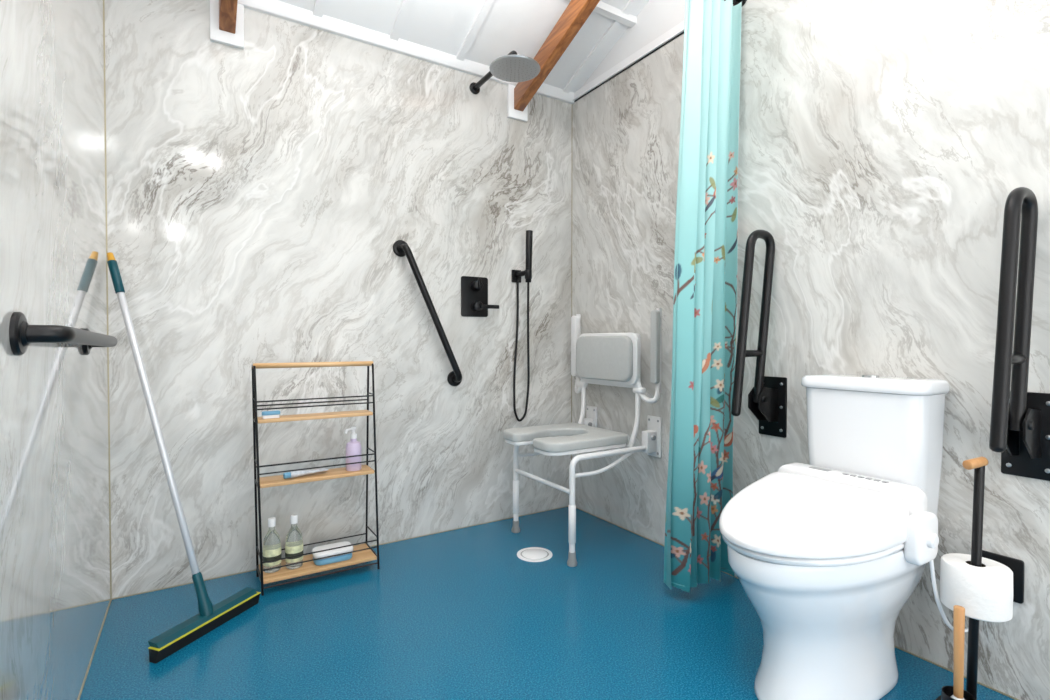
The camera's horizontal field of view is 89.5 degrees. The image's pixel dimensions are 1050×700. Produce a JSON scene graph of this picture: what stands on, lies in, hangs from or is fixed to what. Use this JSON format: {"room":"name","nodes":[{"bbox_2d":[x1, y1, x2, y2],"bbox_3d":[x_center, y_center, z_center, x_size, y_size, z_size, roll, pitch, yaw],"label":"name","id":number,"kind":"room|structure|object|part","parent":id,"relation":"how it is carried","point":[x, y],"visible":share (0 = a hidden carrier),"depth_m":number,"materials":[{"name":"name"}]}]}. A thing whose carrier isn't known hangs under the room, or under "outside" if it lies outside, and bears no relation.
{"room":"accessible bathroom","nodes":[
{"label":"accessible bathroom","id":0,"kind":"room"},
{"bbox_2d":[0,0,110,699],"bbox_3d":[-0.623,-0.236,0.363,0.100,2.460,3.880,-1,1,-32],"label":"glass shower screen","id":1,"kind":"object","parent":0,"point":[55,566],"depth_m":1.25,"materials":[{"name":"glass"}]},
{"bbox_2d":[9,312,117,355],"bbox_3d":[-1.109,-0.028,1.321,0.083,0.097,0.807,-1,1,-32],"label":"grab rail","id":2,"kind":"object","parent":1,"relation":"attached to","point":[21,333],"visible":1,"depth_m":1.01,"materials":[{"name":"black metal"}]},
{"bbox_3d":[-1.107,-0.028,1.322,0.079,0.049,0.759,-1,1,-32],"label":"rail","id":3,"kind":"part","parent":2,"relation":"part of","materials":[{"name":"black metal"}]},
{"bbox_2d":[78,599,111,699],"bbox_3d":[-0.579,0.992,0.409,0.002,0.003,3.880,-1,1,-32],"label":"trim","id":4,"kind":"structure","parent":1,"relation":"attached to","point":[111,599],"depth_m":1.70,"materials":[{"name":"beige"}]},
{"bbox_2d":[724,0,746,5],"bbox_3d":[-0.045,-1.439,1.616,2.225,0.074,0.060,-1,1,-32],"label":"rail","id":5,"kind":"object","parent":1,"relation":"attached to","point":[735,2],"visible":0.55,"depth_m":2.19,"materials":[{"name":"black metal"}]},
{"bbox_2d":[664,0,741,592],"bbox_3d":[0.730,-0.245,2.114,0.387,2.346,0.111,-1,1,-30],"label":"shower curtain","id":6,"kind":"object","parent":5,"relation":"hanging from","point":[700,459],"visible":0.98,"depth_m":2.10,"materials":[{"name":"fabric"}]},
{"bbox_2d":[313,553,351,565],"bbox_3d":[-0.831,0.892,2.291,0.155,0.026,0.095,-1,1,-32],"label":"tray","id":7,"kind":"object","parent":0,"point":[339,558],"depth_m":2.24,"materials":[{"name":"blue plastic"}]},
{"bbox_2d":[104,0,571,597],"bbox_3d":[-0.687,-0.272,2.666,2.425,2.460,0.100,-1,1,-32],"label":"wall","id":8,"kind":"structure","parent":0,"point":[260,195],"depth_m":2.44,"materials":[{"name":"stone"}]},
{"bbox_2d":[104,3,111,598],"bbox_3d":[-1.603,-0.247,2.035,0.002,2.430,0.003,-1,1,-32],"label":"bead","id":9,"kind":"object","parent":8,"relation":"attached to","point":[104,3],"visible":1,"depth_m":2.04,"materials":[{"name":"beige"}]},
{"bbox_2d":[210,0,243,48],"bbox_3d":[-0.745,-1.720,1.406,0.124,0.896,1.940,-1,1,-32],"label":"rafter","id":10,"kind":"object","parent":8,"relation":"attached to","point":[226,16],"visible":1,"depth_m":2.20,"materials":[{"name":"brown wood"}]},
{"bbox_2d":[313,0,325,17],"bbox_3d":[-0.435,-1.856,1.579,0.040,0.747,1.910,-1,1,-32],"label":"trim","id":11,"kind":"structure","parent":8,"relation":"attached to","point":[319,5],"depth_m":2.35,"materials":[{"name":"white paint"}]},
{"bbox_2d":[112,506,568,599],"bbox_3d":[-0.660,0.957,2.641,2.225,0.004,0.004,-1,1,-32],"label":"trim","id":12,"kind":"structure","parent":8,"relation":"attached to","point":[565,506],"depth_m":2.60,"materials":[{"name":"beige"}]},
{"bbox_2d":[390,0,412,40],"bbox_3d":[-0.138,-1.859,1.764,0.040,0.747,1.910,-1,1,-32],"label":"trim","id":13,"kind":"structure","parent":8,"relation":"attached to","point":[405,6],"depth_m":2.48,"materials":[{"name":"white paint"}]},
{"bbox_2d":[238,0,574,103],"bbox_3d":[-0.649,-1.501,2.585,2.225,0.060,0.045,-1,1,-32],"label":"crown molding","id":14,"kind":"structure","parent":8,"relation":"attached to","point":[279,9],"depth_m":2.54,"materials":[{"name":"white paint"}]},
{"bbox_2d":[393,240,461,385],"bbox_3d":[-0.473,-0.177,2.688,0.372,0.742,0.092,-1,1,-32],"label":"grab rail","id":15,"kind":"object","parent":8,"relation":"attached to","point":[401,248],"visible":1,"depth_m":2.64,"materials":[{"name":"black metal"}]},
{"bbox_2d":[456,0,493,60],"bbox_3d":[0.159,-1.862,1.949,0.040,0.747,1.910,-1,1,-32],"label":"trim","id":16,"kind":"structure","parent":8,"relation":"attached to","point":[486,5],"depth_m":2.60,"materials":[{"name":"white paint"}]},
{"bbox_2d":[461,276,498,316],"bbox_3d":[-0.240,-0.287,2.844,0.197,0.215,0.070,-1,1,-32],"label":"shower valve","id":17,"kind":"object","parent":8,"relation":"attached to","point":[474,290],"visible":1,"depth_m":2.84,"materials":[{"name":"black metal"}]},
{"bbox_3d":[-0.256,-0.235,2.840,0.050,0.050,0.049,-1,1,-32],"label":"knob","id":18,"kind":"part","parent":17,"relation":"part of","materials":[{"name":"black metal"}]},
{"bbox_3d":[-0.256,-0.345,2.838,0.050,0.050,0.049,-1,1,-32],"label":"knob","id":19,"kind":"part","parent":17,"relation":"part of","materials":[{"name":"black metal"}]},
{"bbox_3d":[-0.189,-0.233,2.846,0.110,0.020,0.018,-1,1,-32],"label":"lever","id":20,"kind":"part","parent":17,"relation":"part of","materials":[{"name":"black metal"}]},
{"bbox_2d":[469,50,540,93],"bbox_3d":[-0.128,-1.370,2.617,0.240,0.122,0.545,-1,1,-32],"label":"shower","id":21,"kind":"object","parent":8,"relation":"attached to","point":[512,67],"visible":1,"depth_m":2.49,"materials":[{"name":"black metal"}]},
{"bbox_3d":[-0.154,-1.381,2.660,0.027,0.068,0.433,-1,1,-32],"label":"arm","id":22,"kind":"part","parent":21,"relation":"part of","materials":[{"name":"black metal"}]},
{"bbox_2d":[512,230,532,421],"bbox_3d":[-0.013,-0.130,2.976,0.127,1.066,0.073,0,1,19],"label":"shower","id":23,"kind":"object","parent":8,"relation":"attached to","point":[516,274],"visible":1,"depth_m":2.96,"materials":[{"name":"black metal"}]},
{"bbox_3d":[-0.049,-0.417,2.995,0.060,0.070,0.010,-1,1,-32],"label":"bracket plate","id":24,"kind":"part","parent":23,"relation":"part of","materials":[{"name":"black metal"}]},
{"bbox_3d":[-0.019,-0.427,2.972,0.075,0.037,0.028,1,1,38],"label":"bracket arm","id":25,"kind":"part","parent":23,"relation":"part of","materials":[{"name":"black metal"}]},
{"bbox_2d":[507,0,599,121],"bbox_3d":[0.465,-1.732,2.159,0.124,0.896,1.940,-1,1,-32],"label":"rafter","id":26,"kind":"object","parent":8,"relation":"attached to","point":[577,12],"visible":1,"depth_m":2.67,"materials":[{"name":"brown wood"}]},
{"bbox_2d":[571,236,571,459],"bbox_3d":[0.283,-0.265,3.210,0.003,2.430,0.003,-1,1,-32],"label":"bead","id":27,"kind":"object","parent":8,"relation":"attached to","point":[571,236],"visible":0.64,"depth_m":3.21,"materials":[{"name":"beige"}]},
{"bbox_2d":[563,0,638,92],"bbox_3d":[0.736,-1.868,2.308,0.040,0.747,1.910,-1,1,-32],"label":"trim","id":28,"kind":"structure","parent":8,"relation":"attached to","point":[631,4],"depth_m":2.85,"materials":[{"name":"white paint"}]},
{"bbox_2d":[277,0,648,92],"bbox_3d":[0.364,-1.878,0.951,2.425,0.883,4.080,-1,1,-32],"label":"ceiling","id":29,"kind":"structure","parent":0,"point":[520,26],"depth_m":2.61,"materials":[{"name":"white paint"}]},
{"bbox_2d":[567,0,636,26],"bbox_3d":[-0.381,-1.685,2.151,2.225,0.035,0.040,-1,1,-32],"label":"trim","id":30,"kind":"structure","parent":29,"relation":"attached to","point":[602,8],"depth_m":2.66,"materials":[{"name":"white paint"}]},
{"bbox_2d":[80,507,1013,699],"bbox_3d":[0.364,1.034,0.997,2.425,0.100,4.080,-1,1,-32],"label":"floor","id":31,"kind":"structure","parent":0,"point":[456,614],"depth_m":1.82,"materials":[{"name":"blue plastic"}]},
{"bbox_2d":[107,252,260,662],"bbox_3d":[-1.304,0.305,1.898,0.491,1.328,0.401,0,1,18],"label":"squeegee","id":32,"kind":"object","parent":31,"relation":"on","point":[210,617],"visible":1,"depth_m":1.87,"materials":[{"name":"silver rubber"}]},
{"bbox_2d":[192,572,213,615],"bbox_3d":[-1.123,0.852,1.847,0.079,0.152,0.042,0,1,18],"label":"socket","id":33,"kind":"object","parent":32,"relation":"attached to","point":[205,607],"depth_m":1.84,"materials":[{"name":"teal plastic"}]},
{"bbox_3d":[-1.092,0.950,1.838,0.042,0.041,0.401,0,1,18],"label":"rubber blade","id":34,"kind":"part","parent":32,"relation":"part of","materials":[{"name":"black rubber"}]},
{"bbox_2d":[252,361,379,595],"bbox_3d":[-0.898,0.505,2.273,0.489,0.912,0.204,-1,1,-32],"label":"wire shelf rack","id":35,"kind":"object","parent":31,"relation":"on","point":[361,553],"visible":0.99,"depth_m":2.21,"materials":[{"name":"black metal"}]},
{"bbox_3d":[-1.092,0.510,2.152,0.031,0.906,0.204,-1,1,-32],"label":"frame","id":36,"kind":"part","parent":35,"relation":"part of","materials":[{"name":"black metal"}]},
{"bbox_2d":[262,410,279,418],"bbox_3d":[-1.017,0.258,2.123,0.068,0.028,0.028,-1,1,-32],"label":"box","id":37,"kind":"object","parent":35,"relation":"on","point":[265,414],"visible":1,"depth_m":2.11,"materials":[{"name":"blue cardboard"}]},
{"bbox_2d":[263,517,281,572],"bbox_3d":[-1.040,0.798,2.180,0.071,0.217,0.071,-1,1,-32],"label":"shampoo bottle","id":38,"kind":"object","parent":35,"relation":"on","point":[272,542],"visible":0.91,"depth_m":2.16,"materials":[{"name":"white"}]},
{"bbox_2d":[285,514,303,568],"bbox_3d":[-0.965,0.797,2.216,0.071,0.217,0.071,-1,1,-32],"label":"shampoo bottle","id":39,"kind":"object","parent":35,"relation":"on","point":[294,539],"visible":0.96,"depth_m":2.19,"materials":[{"name":"white"}]},
{"bbox_2d":[283,468,327,478],"bbox_3d":[-0.917,0.511,2.215,0.175,0.028,0.056,-1,1,-43],"label":"toothpaste tube","id":40,"kind":"object","parent":35,"relation":"on","point":[292,474],"visible":0.99,"depth_m":2.19,"materials":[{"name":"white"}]},
{"bbox_3d":[-0.877,0.278,2.227,0.448,0.014,0.098,-1,1,-32],"label":"shelf","id":41,"kind":"part","parent":35,"relation":"part of","materials":[{"name":"brown wood"}]},
{"bbox_3d":[-0.881,0.533,2.248,0.448,0.014,0.132,-1,1,-32],"label":"shelf","id":42,"kind":"part","parent":35,"relation":"part of","materials":[{"name":"brown wood"}]},
{"bbox_3d":[-0.887,0.912,2.280,0.448,0.014,0.182,-1,1,-32],"label":"shelf","id":43,"kind":"part","parent":35,"relation":"part of","materials":[{"name":"brown wood"}]},
{"bbox_3d":[-0.838,0.935,2.204,0.460,0.007,0.007,-1,1,-32],"label":"foot rail","id":44,"kind":"part","parent":35,"relation":"part of","materials":[{"name":"black metal"}]},
{"bbox_2d":[311,541,353,565],"bbox_3d":[-0.831,0.878,2.291,0.165,0.052,0.105,-1,1,-32],"label":"soap box","id":45,"kind":"object","parent":35,"relation":"on","point":[339,558],"visible":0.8,"depth_m":2.26,"materials":[{"name":"blue"}]},
{"bbox_2d":[344,426,361,470],"bbox_3d":[-0.755,0.428,2.316,0.078,0.192,0.066,-1,1,-32],"label":"pump bottle","id":46,"kind":"object","parent":35,"relation":"on","point":[353,447],"visible":0.99,"depth_m":2.29,"materials":[{"name":"purple plastic"}]},
{"bbox_3d":[-0.702,0.506,2.395,0.029,0.906,0.204,-1,1,-32],"label":"frame","id":47,"kind":"part","parent":35,"relation":"part of","materials":[{"name":"black metal"}]},
{"bbox_2d":[517,547,551,561],"bbox_3d":[0.045,0.956,2.488,0.168,0.008,0.168,-1,1,-32],"label":"floor drain","id":48,"kind":"object","parent":31,"relation":"on","point":[530,554],"visible":1,"depth_m":2.47,"materials":[{"name":"white plastic"}]},
{"bbox_2d":[503,308,661,566],"bbox_3d":[0.254,0.378,2.679,0.625,1.160,0.670,-1,1,-32],"label":"shower seat","id":49,"kind":"object","parent":31,"relation":"on","point":[610,359],"visible":1,"depth_m":2.60,"materials":[{"name":"grey plastic"}]},
{"bbox_3d":[0.159,0.694,2.913,0.513,0.461,0.027,-1,1,-32],"label":"rail leg","id":50,"kind":"part","parent":49,"relation":"part of","materials":[{"name":"white metal"}]},
{"bbox_3d":[0.190,0.458,2.641,0.461,0.017,0.456,-1,1,-32],"label":"seat","id":51,"kind":"part","parent":49,"relation":"part of","materials":[{"name":"white plastic"}]},
{"bbox_3d":[0.312,0.021,3.026,0.038,0.458,0.132,0,1,-10],"label":"arm","id":52,"kind":"part","parent":49,"relation":"part of","materials":[{"name":"white plastic"}]},
{"bbox_3d":[0.384,0.422,3.050,0.012,0.200,0.090,-1,1,-32],"label":"wall plate","id":53,"kind":"part","parent":49,"relation":"part of","materials":[{"name":"white metal"}]},
{"bbox_3d":[0.418,0.700,2.498,0.513,0.461,0.027,-1,1,-32],"label":"rail leg","id":54,"kind":"part","parent":49,"relation":"part of","materials":[{"name":"white metal"}]},
{"bbox_3d":[0.442,0.176,2.793,0.023,0.022,0.430,-1,1,-32],"label":"rail","id":55,"kind":"part","parent":49,"relation":"part of","materials":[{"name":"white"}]},
{"bbox_3d":[0.596,0.029,2.571,0.132,0.458,0.038,1,1,36],"label":"arm","id":56,"kind":"part","parent":49,"relation":"part of","materials":[{"name":"white plastic"}]},
{"bbox_3d":[0.643,0.429,2.634,0.012,0.200,0.090,-1,1,-32],"label":"wall plate","id":57,"kind":"part","parent":49,"relation":"part of","materials":[{"name":"white metal"}]},
{"bbox_2d":[719,374,967,699],"bbox_3d":[0.894,0.528,1.536,0.743,0.895,0.475,-1,1,-32],"label":"toilet","id":58,"kind":"object","parent":31,"relation":"on","point":[828,553],"visible":0.96,"depth_m":1.45,"materials":[{"name":"white ceramic"}]},
{"bbox_3d":[0.796,0.523,1.514,0.537,0.019,0.398,-1,1,-32],"label":"seat","id":59,"kind":"part","parent":58,"relation":"part of","materials":[{"name":"white plastic"}]},
{"bbox_3d":[0.754,0.456,1.486,0.453,0.108,0.410,-1,1,-32],"label":"lid","id":60,"kind":"part","parent":58,"relation":"part of","materials":[{"name":"white plastic"}]},
{"bbox_3d":[0.879,0.754,1.569,0.722,0.443,0.396,-1,1,-32],"label":"bowl","id":61,"kind":"part","parent":58,"relation":"part of","materials":[{"name":"white ceramic"}]},
{"bbox_3d":[1.106,0.106,1.700,0.203,0.042,0.380,-1,1,-32],"label":"tank lid","id":62,"kind":"part","parent":58,"relation":"part of","materials":[{"name":"white ceramic"}]},
{"bbox_3d":[1.111,0.333,1.706,0.188,0.410,0.360,-1,1,-32],"label":"tank","id":63,"kind":"part","parent":58,"relation":"part of","materials":[{"name":"white ceramic"}]},
{"bbox_3d":[1.071,0.508,1.433,0.125,0.130,0.037,-1,1,-32],"label":"arm","id":64,"kind":"part","parent":58,"relation":"part of","materials":[{"name":"white plastic"}]},
{"bbox_3d":[1.087,0.508,1.412,0.040,0.040,0.017,-1,1,-32],"label":"knob","id":65,"kind":"part","parent":58,"relation":"part of","materials":[{"name":"white plastic"}]},
{"bbox_2d":[935,457,987,699],"bbox_3d":[1.160,0.630,1.386,0.220,0.696,0.155,-1,1,-32],"label":"toilet paper stand","id":66,"kind":"object","parent":31,"relation":"on","point":[955,692],"depth_m":1.39,"materials":[{"name":"black metal"}]},
{"bbox_2d":[940,553,1012,621],"bbox_3d":[1.193,0.626,1.404,0.148,0.120,0.148,-1,1,-32],"label":"toilet paper roll","id":67,"kind":"object","parent":66,"relation":"on","point":[985,592],"depth_m":1.35,"materials":[{"name":"white paper"}]},
{"bbox_2d":[581,0,684,87],"bbox_3d":[1.351,-1.857,1.566,0.100,0.745,3.880,-1,1,-32],"label":"gable","id":68,"kind":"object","parent":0,"point":[657,17],"depth_m":2.67,"materials":[{"name":"white paint"}]},
{"bbox_2d":[572,0,1049,699],"bbox_3d":[1.351,-0.255,1.591,0.100,2.460,3.880,-1,1,-32],"label":"wall","id":69,"kind":"structure","parent":0,"point":[883,145],"depth_m":1.80,"materials":[{"name":"stone"}]},
{"bbox_2d":[573,20,684,100],"bbox_3d":[1.302,-1.483,1.541,0.016,0.042,3.880,-1,1,-32],"label":"crown molding","id":70,"kind":"structure","parent":69,"relation":"attached to","point":[679,28],"depth_m":2.73,"materials":[{"name":"white paint"}]},
{"bbox_2d":[574,0,733,101],"bbox_3d":[1.314,-1.459,1.532,0.006,0.006,3.850,-1,1,-32],"label":"trim","id":71,"kind":"structure","parent":69,"relation":"attached to","point":[680,34],"depth_m":2.74,"materials":[{"name":"black"}]},
{"bbox_2d":[731,229,786,437],"bbox_3d":[0.877,-0.062,2.027,0.248,0.804,0.116,-1,1,-32],"label":"rail","id":72,"kind":"object","parent":69,"relation":"attached to","point":[767,400],"visible":1,"depth_m":2.04,"materials":[{"name":"black metal"}]},
{"bbox_3d":[0.978,0.222,2.095,0.009,0.234,0.116,-1,1,-32],"label":"wall plate","id":73,"kind":"part","parent":72,"relation":"part of","materials":[{"name":"black metal"}]},
{"bbox_2d":[576,507,1018,699],"bbox_3d":[1.307,0.973,1.583,0.004,0.004,3.880,-1,1,-32],"label":"bead","id":74,"kind":"object","parent":69,"relation":"attached to","point":[982,684],"depth_m":1.68,"materials":[{"name":"beige"}]},
{"bbox_2d":[982,550,1024,603],"bbox_3d":[1.332,0.641,1.499,0.045,0.120,0.110,-1,1,-32],"label":"wall outlet plate","id":75,"kind":"object","parent":69,"relation":"attached to","point":[1017,566],"visible":0.34,"depth_m":1.47,"materials":[{"name":"black metal"}]},
{"bbox_2d":[989,187,1049,480],"bbox_3d":[1.278,-0.039,1.383,0.248,0.778,0.116,-1,1,-32],"label":"rail","id":76,"kind":"object","parent":69,"relation":"attached to","point":[1020,418],"visible":1,"depth_m":1.39,"materials":[{"name":"black metal"}]},
{"bbox_3d":[1.379,0.232,1.450,0.009,0.234,0.116,-1,1,-32],"label":"wall plate","id":77,"kind":"part","parent":76,"relation":"part of","materials":[{"name":"black metal"}]}
]}

